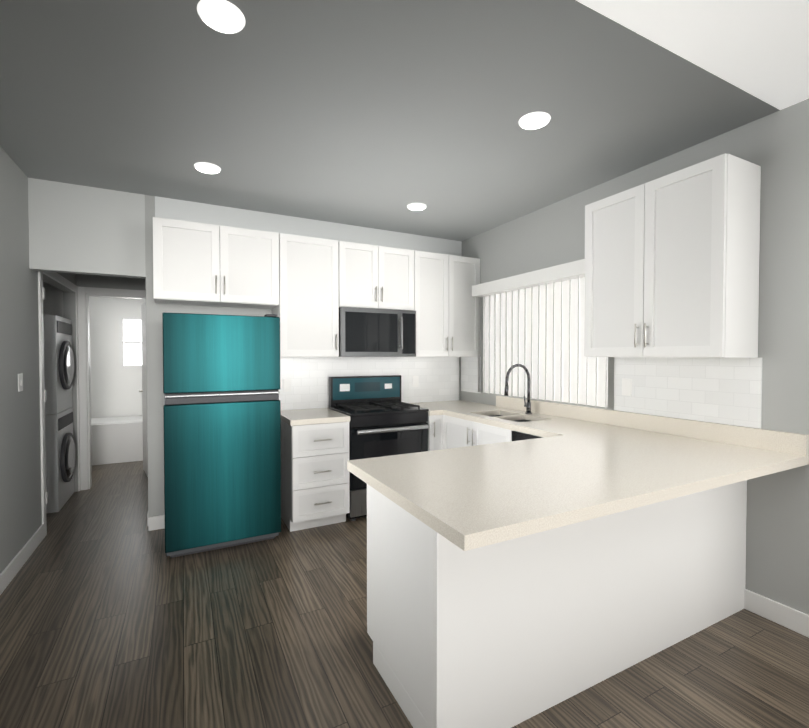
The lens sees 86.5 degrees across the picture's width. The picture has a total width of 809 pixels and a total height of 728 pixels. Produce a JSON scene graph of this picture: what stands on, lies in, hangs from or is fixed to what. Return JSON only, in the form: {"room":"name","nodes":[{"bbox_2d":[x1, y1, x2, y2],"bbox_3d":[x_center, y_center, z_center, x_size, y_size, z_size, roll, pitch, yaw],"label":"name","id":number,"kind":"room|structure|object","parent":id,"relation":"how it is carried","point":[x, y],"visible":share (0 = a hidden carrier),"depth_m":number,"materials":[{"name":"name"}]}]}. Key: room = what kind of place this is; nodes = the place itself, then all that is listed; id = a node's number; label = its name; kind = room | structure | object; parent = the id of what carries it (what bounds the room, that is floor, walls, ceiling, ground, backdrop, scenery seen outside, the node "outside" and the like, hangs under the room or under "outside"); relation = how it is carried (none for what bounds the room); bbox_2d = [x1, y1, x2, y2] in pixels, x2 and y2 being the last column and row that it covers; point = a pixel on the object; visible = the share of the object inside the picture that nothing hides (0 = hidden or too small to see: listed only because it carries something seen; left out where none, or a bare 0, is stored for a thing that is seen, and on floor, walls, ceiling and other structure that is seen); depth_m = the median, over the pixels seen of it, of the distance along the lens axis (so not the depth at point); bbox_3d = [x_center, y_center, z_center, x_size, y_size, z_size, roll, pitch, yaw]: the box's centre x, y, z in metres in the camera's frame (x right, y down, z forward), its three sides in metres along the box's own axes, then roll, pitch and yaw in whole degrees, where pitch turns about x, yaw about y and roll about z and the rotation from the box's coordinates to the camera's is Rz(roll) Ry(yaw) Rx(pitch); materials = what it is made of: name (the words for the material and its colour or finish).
{"room":"kitchen","nodes":[
{"label":"kitchen","id":0,"kind":"room"},
{"bbox_2d":[0,146,38,573],"bbox_3d":[-1.626,0.046,0.919,0.110,2.690,8.170,-1,1,-27],"label":"wall","id":1,"kind":"structure","parent":0,"point":[17,285],"depth_m":2.84,"materials":[{"name":"grey paint"}]},
{"bbox_2d":[18,373,22,391],"bbox_3d":[-2.584,0.124,2.897,0.015,0.120,0.080,-1,1,-27],"label":"switch plate","id":2,"kind":"object","parent":1,"relation":"attached to","point":[20,381],"visible":1,"depth_m":2.86,"materials":[{"name":"white plastic"}]},
{"bbox_2d":[0,524,43,594],"bbox_3d":[-1.280,1.347,0.385,0.014,0.110,6.660,-1,1,-27],"label":"baseboard","id":3,"kind":"structure","parent":1,"relation":"attached to","point":[22,556],"depth_m":2.84,"materials":[{"name":"white wood"}]},
{"bbox_2d":[38,271,145,537],"bbox_3d":[-2.812,0.267,4.098,0.710,2.130,1.440,-1,1,-27],"label":"door frame","id":4,"kind":"structure","parent":1,"relation":"attached to","point":[82,294],"depth_m":4.48,"materials":[{"name":"white wood"}]},
{"bbox_2d":[32,178,459,526],"bbox_3d":[-1.067,-0.012,4.014,3.720,2.690,0.100,-1,1,-27],"label":"wall","id":5,"kind":"structure","parent":0,"point":[78,235],"depth_m":3.45,"materials":[{"name":"grey paint"}]},
{"bbox_2d":[119,316,141,368],"bbox_3d":[-3.906,-0.316,6.375,0.540,0.770,0.029,-1,1,-27],"label":"bathroom window","id":6,"kind":"structure","parent":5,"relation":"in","point":[130,341],"depth_m":6.31,"materials":[{"name":"white glass"}]},
{"bbox_2d":[139,301,147,476],"bbox_3d":[-3.067,0.288,5.080,0.156,2.030,0.527,-1,1,-27],"label":"bathroom door","id":7,"kind":"structure","parent":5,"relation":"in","point":[144,388],"depth_m":5.10,"materials":[{"name":"white wood"}]},
{"bbox_2d":[147,512,152,527],"bbox_3d":[-2.448,1.275,4.192,0.014,0.110,1.440,-1,1,-27],"label":"baseboard","id":8,"kind":"structure","parent":5,"relation":"attached to","point":[149,519],"depth_m":3.46,"materials":[{"name":"white wood"}]},
{"bbox_2d":[153,217,278,308],"bbox_3d":[-1.513,-0.787,3.495,0.905,0.600,0.384,-1,1,-27],"label":"upper cabinet","id":9,"kind":"object","parent":5,"relation":"attached to","point":[198,264],"visible":1,"depth_m":3.34,"materials":[{"name":"white wood"}]},
{"bbox_2d":[272,233,338,356],"bbox_3d":[-0.880,-0.578,3.825,0.512,1.030,0.384,-1,1,-27],"label":"upper cabinet","id":10,"kind":"object","parent":5,"relation":"attached to","point":[306,310],"visible":0.98,"depth_m":3.69,"materials":[{"name":"white wood"}]},
{"bbox_2d":[155,196,461,255],"bbox_3d":[-0.683,-1.230,4.129,2.969,0.257,0.006,-1,1,-27],"label":"soffit","id":11,"kind":"object","parent":5,"relation":"attached to","point":[175,209],"visible":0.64,"depth_m":3.96,"materials":[{"name":"white paint"}]},
{"bbox_2d":[339,241,413,310],"bbox_3d":[-0.315,-0.806,4.112,0.755,0.585,0.384,-1,1,-27],"label":"upper cabinet","id":12,"kind":"object","parent":5,"relation":"attached to","point":[376,277],"visible":0.94,"depth_m":3.96,"materials":[{"name":"white wood"}]},
{"bbox_2d":[338,307,415,356],"bbox_3d":[-0.300,-0.289,4.092,0.748,0.438,0.448,-1,1,-27],"label":"microwave","id":13,"kind":"object","parent":12,"relation":"attached to","point":[368,332],"visible":1,"depth_m":3.92,"materials":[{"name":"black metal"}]},
{"bbox_2d":[413,250,479,356],"bbox_3d":[0.373,-0.591,4.471,0.787,1.030,0.384,-1,1,-27],"label":"upper cabinet","id":14,"kind":"object","parent":5,"relation":"attached to","point":[445,305],"visible":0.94,"depth_m":4.32,"materials":[{"name":"white wood"}]},
{"bbox_2d":[0,0,808,240],"bbox_3d":[-0.721,-1.368,2.445,4.780,0.080,10.100,-1,1,-27],"label":"ceiling","id":15,"kind":"structure","parent":0,"point":[379,114],"depth_m":2.12,"materials":[{"name":"grey paint"}]},
{"bbox_2d":[194,162,220,173],"bbox_3d":[-1.340,-1.330,2.925,0.168,0.011,0.168,-1,1,-27],"label":"recessed light","id":16,"kind":"object","parent":15,"relation":"in","point":[205,167],"visible":0.98,"depth_m":2.91,"materials":[{"name":"white plastic"}]},
{"bbox_2d":[197,0,244,33],"bbox_3d":[-0.689,-1.306,1.619,0.168,0.011,0.168,-1,1,-27],"label":"recessed light","id":17,"kind":"object","parent":15,"relation":"in","point":[224,16],"visible":1,"depth_m":1.61,"materials":[{"name":"white"}]},
{"bbox_2d":[407,203,425,210],"bbox_3d":[0.104,-1.344,3.681,0.168,0.011,0.168,-1,1,-27],"label":"recessed light","id":18,"kind":"object","parent":15,"relation":"in","point":[416,206],"visible":0.98,"depth_m":3.65,"materials":[{"name":"white"}]},
{"bbox_2d":[519,112,550,129],"bbox_3d":[0.707,-1.319,2.338,0.168,0.011,0.168,-1,1,-27],"label":"recessed light","id":19,"kind":"object","parent":15,"relation":"in","point":[533,120],"visible":0.96,"depth_m":2.32,"materials":[{"name":"white plastic"}]},
{"bbox_2d":[0,461,808,727],"bbox_3d":[-0.721,1.392,2.497,4.780,0.060,10.100,-1,1,-27],"label":"floor","id":20,"kind":"structure","parent":0,"point":[112,615],"depth_m":2.07,"materials":[{"name":"brown wood"}]},
{"bbox_2d":[43,315,75,512],"bbox_3d":[-3.528,0.446,4.002,0.685,1.775,0.620,-1,1,-27],"label":"dryer","id":21,"kind":"object","parent":20,"relation":"on","point":[60,450],"visible":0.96,"depth_m":3.91,"materials":[{"name":"white metal"}]},
{"bbox_2d":[91,416,142,464],"bbox_3d":[-3.761,1.030,6.065,1.730,0.530,0.740,-1,1,-27],"label":"bathtub","id":22,"kind":"object","parent":20,"relation":"on","point":[116,439],"visible":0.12,"depth_m":5.66,"materials":[{"name":"white ceramic"}]},
{"bbox_2d":[162,312,280,557],"bbox_3d":[-1.432,0.485,3.368,0.770,1.720,0.690,-1,1,-27],"label":"fridge","id":23,"kind":"object","parent":20,"relation":"on","point":[222,434],"visible":1,"depth_m":3.05,"materials":[{"name":"teal metal"}]},
{"bbox_2d":[281,420,349,531],"bbox_3d":[-0.803,0.906,3.729,0.472,0.865,0.674,-1,1,-27],"label":"base cabinet","id":24,"kind":"object","parent":20,"relation":"on","point":[315,482],"visible":0.98,"depth_m":3.47,"materials":[{"name":"white wood"}]},
{"bbox_2d":[281,408,349,425],"bbox_3d":[-0.814,0.451,3.730,0.492,0.044,0.648,-1,1,-27],"label":"countertop","id":25,"kind":"structure","parent":24,"relation":"on","point":[307,416],"depth_m":3.54,"materials":[{"name":"stone"}]},
{"bbox_2d":[329,375,428,520],"bbox_3d":[-0.237,0.729,3.989,0.750,1.210,0.679,-1,1,-27],"label":"stove","id":26,"kind":"object","parent":20,"relation":"on","point":[385,420],"visible":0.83,"depth_m":3.81,"materials":[{"name":"black metal"}]},
{"bbox_2d":[427,415,498,450],"bbox_3d":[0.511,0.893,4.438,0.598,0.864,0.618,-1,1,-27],"label":"base cabinet","id":27,"kind":"object","parent":20,"relation":"on","point":[446,432],"depth_m":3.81,"materials":[{"name":"white wood"}]},
{"bbox_2d":[414,404,434,415],"bbox_3d":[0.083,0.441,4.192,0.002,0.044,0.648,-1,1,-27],"label":"countertop","id":28,"kind":"structure","parent":27,"relation":"on","point":[431,411],"depth_m":3.93,"materials":[{"name":"stone"}]},
{"bbox_2d":[409,396,808,479],"bbox_3d":[1.041,0.405,3.346,0.648,0.149,3.028,-1,1,-27],"label":"countertop","id":29,"kind":"structure","parent":27,"relation":"on","point":[763,452],"depth_m":2.66,"materials":[{"name":"stone"}]},
{"bbox_2d":[504,364,531,413],"bbox_3d":[0.955,0.213,3.659,0.294,0.432,0.100,-1,1,-27],"label":"faucet","id":30,"kind":"object","parent":29,"relation":"on","point":[527,405],"visible":1,"depth_m":3.67,"materials":[{"name":"silver metal"}]},
{"bbox_2d":[367,480,746,727],"bbox_3d":[0.843,0.934,2.247,2.016,0.865,0.714,-1,1,-27],"label":"base cabinet","id":31,"kind":"object","parent":20,"relation":"on","point":[511,633],"visible":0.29,"depth_m":1.75,"materials":[{"name":"white wood"}]},
{"bbox_2d":[347,432,746,550],"bbox_3d":[0.587,0.484,1.950,1.440,0.044,0.960,-1,1,-27],"label":"countertop","id":32,"kind":"structure","parent":31,"relation":"on","point":[576,464],"depth_m":1.72,"materials":[{"name":"stone"}]},
{"bbox_2d":[460,99,808,614],"bbox_3d":[2.154,0.026,2.001,0.100,2.690,6.630,-1,1,-27],"label":"wall","id":33,"kind":"structure","parent":0,"point":[777,519],"depth_m":2.29,"materials":[{"name":"grey paint"}]},
{"bbox_2d":[279,357,762,428],"bbox_3d":[0.375,0.195,3.112,2.044,0.489,2.829,-1,1,-27],"label":"backsplash","id":34,"kind":"structure","parent":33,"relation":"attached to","point":[728,391],"depth_m":2.96,"materials":[{"name":"white tile"}]},
{"bbox_2d":[283,379,290,391],"bbox_3d":[-1.075,0.195,3.942,0.075,0.120,0.006,-1,1,-27],"label":"electrical outlet plate","id":35,"kind":"object","parent":34,"relation":"attached to","point":[286,382],"depth_m":3.94,"materials":[{"name":"white plastic"}]},
{"bbox_2d":[412,376,418,386],"bbox_3d":[0.116,0.183,4.556,0.075,0.120,0.006,-1,1,-27],"label":"electrical outlet plate","id":36,"kind":"object","parent":34,"relation":"attached to","point":[415,379],"depth_m":4.55,"materials":[{"name":"white plastic"}]},
{"bbox_2d":[622,378,631,395],"bbox_3d":[1.560,0.162,3.017,0.006,0.120,0.075,-1,1,-27],"label":"electrical outlet plate","id":37,"kind":"object","parent":34,"relation":"attached to","point":[626,387],"depth_m":3.02,"materials":[{"name":"white plastic"}]},
{"bbox_2d":[485,277,607,406],"bbox_3d":[1.163,-0.188,3.804,0.003,0.990,1.450,-1,1,-27],"label":"window","id":38,"kind":"structure","parent":33,"relation":"in","point":[582,358],"depth_m":3.67,"materials":[{"name":"white"}]},
{"bbox_2d":[472,259,606,407],"bbox_3d":[1.107,-0.242,3.774,0.119,1.100,1.570,-1,1,-27],"label":"vertical blinds","id":39,"kind":"object","parent":38,"relation":"attached to","point":[569,271],"visible":0.9,"depth_m":3.81,"materials":[{"name":"white plastic"}]},
{"bbox_2d":[584,153,760,357],"bbox_3d":[1.556,-0.556,2.615,0.382,1.030,0.850,-1,1,-27],"label":"upper cabinet","id":40,"kind":"object","parent":33,"relation":"attached to","point":[671,264],"visible":1,"depth_m":2.38,"materials":[{"name":"white wood"}]},
{"bbox_2d":[744,589,808,637],"bbox_3d":[2.734,1.339,0.774,0.014,0.110,3.675,-1,1,-27],"label":"baseboard","id":41,"kind":"structure","parent":33,"relation":"attached to","point":[795,620],"depth_m":2.26,"materials":[{"name":"white wood"}]}
]}

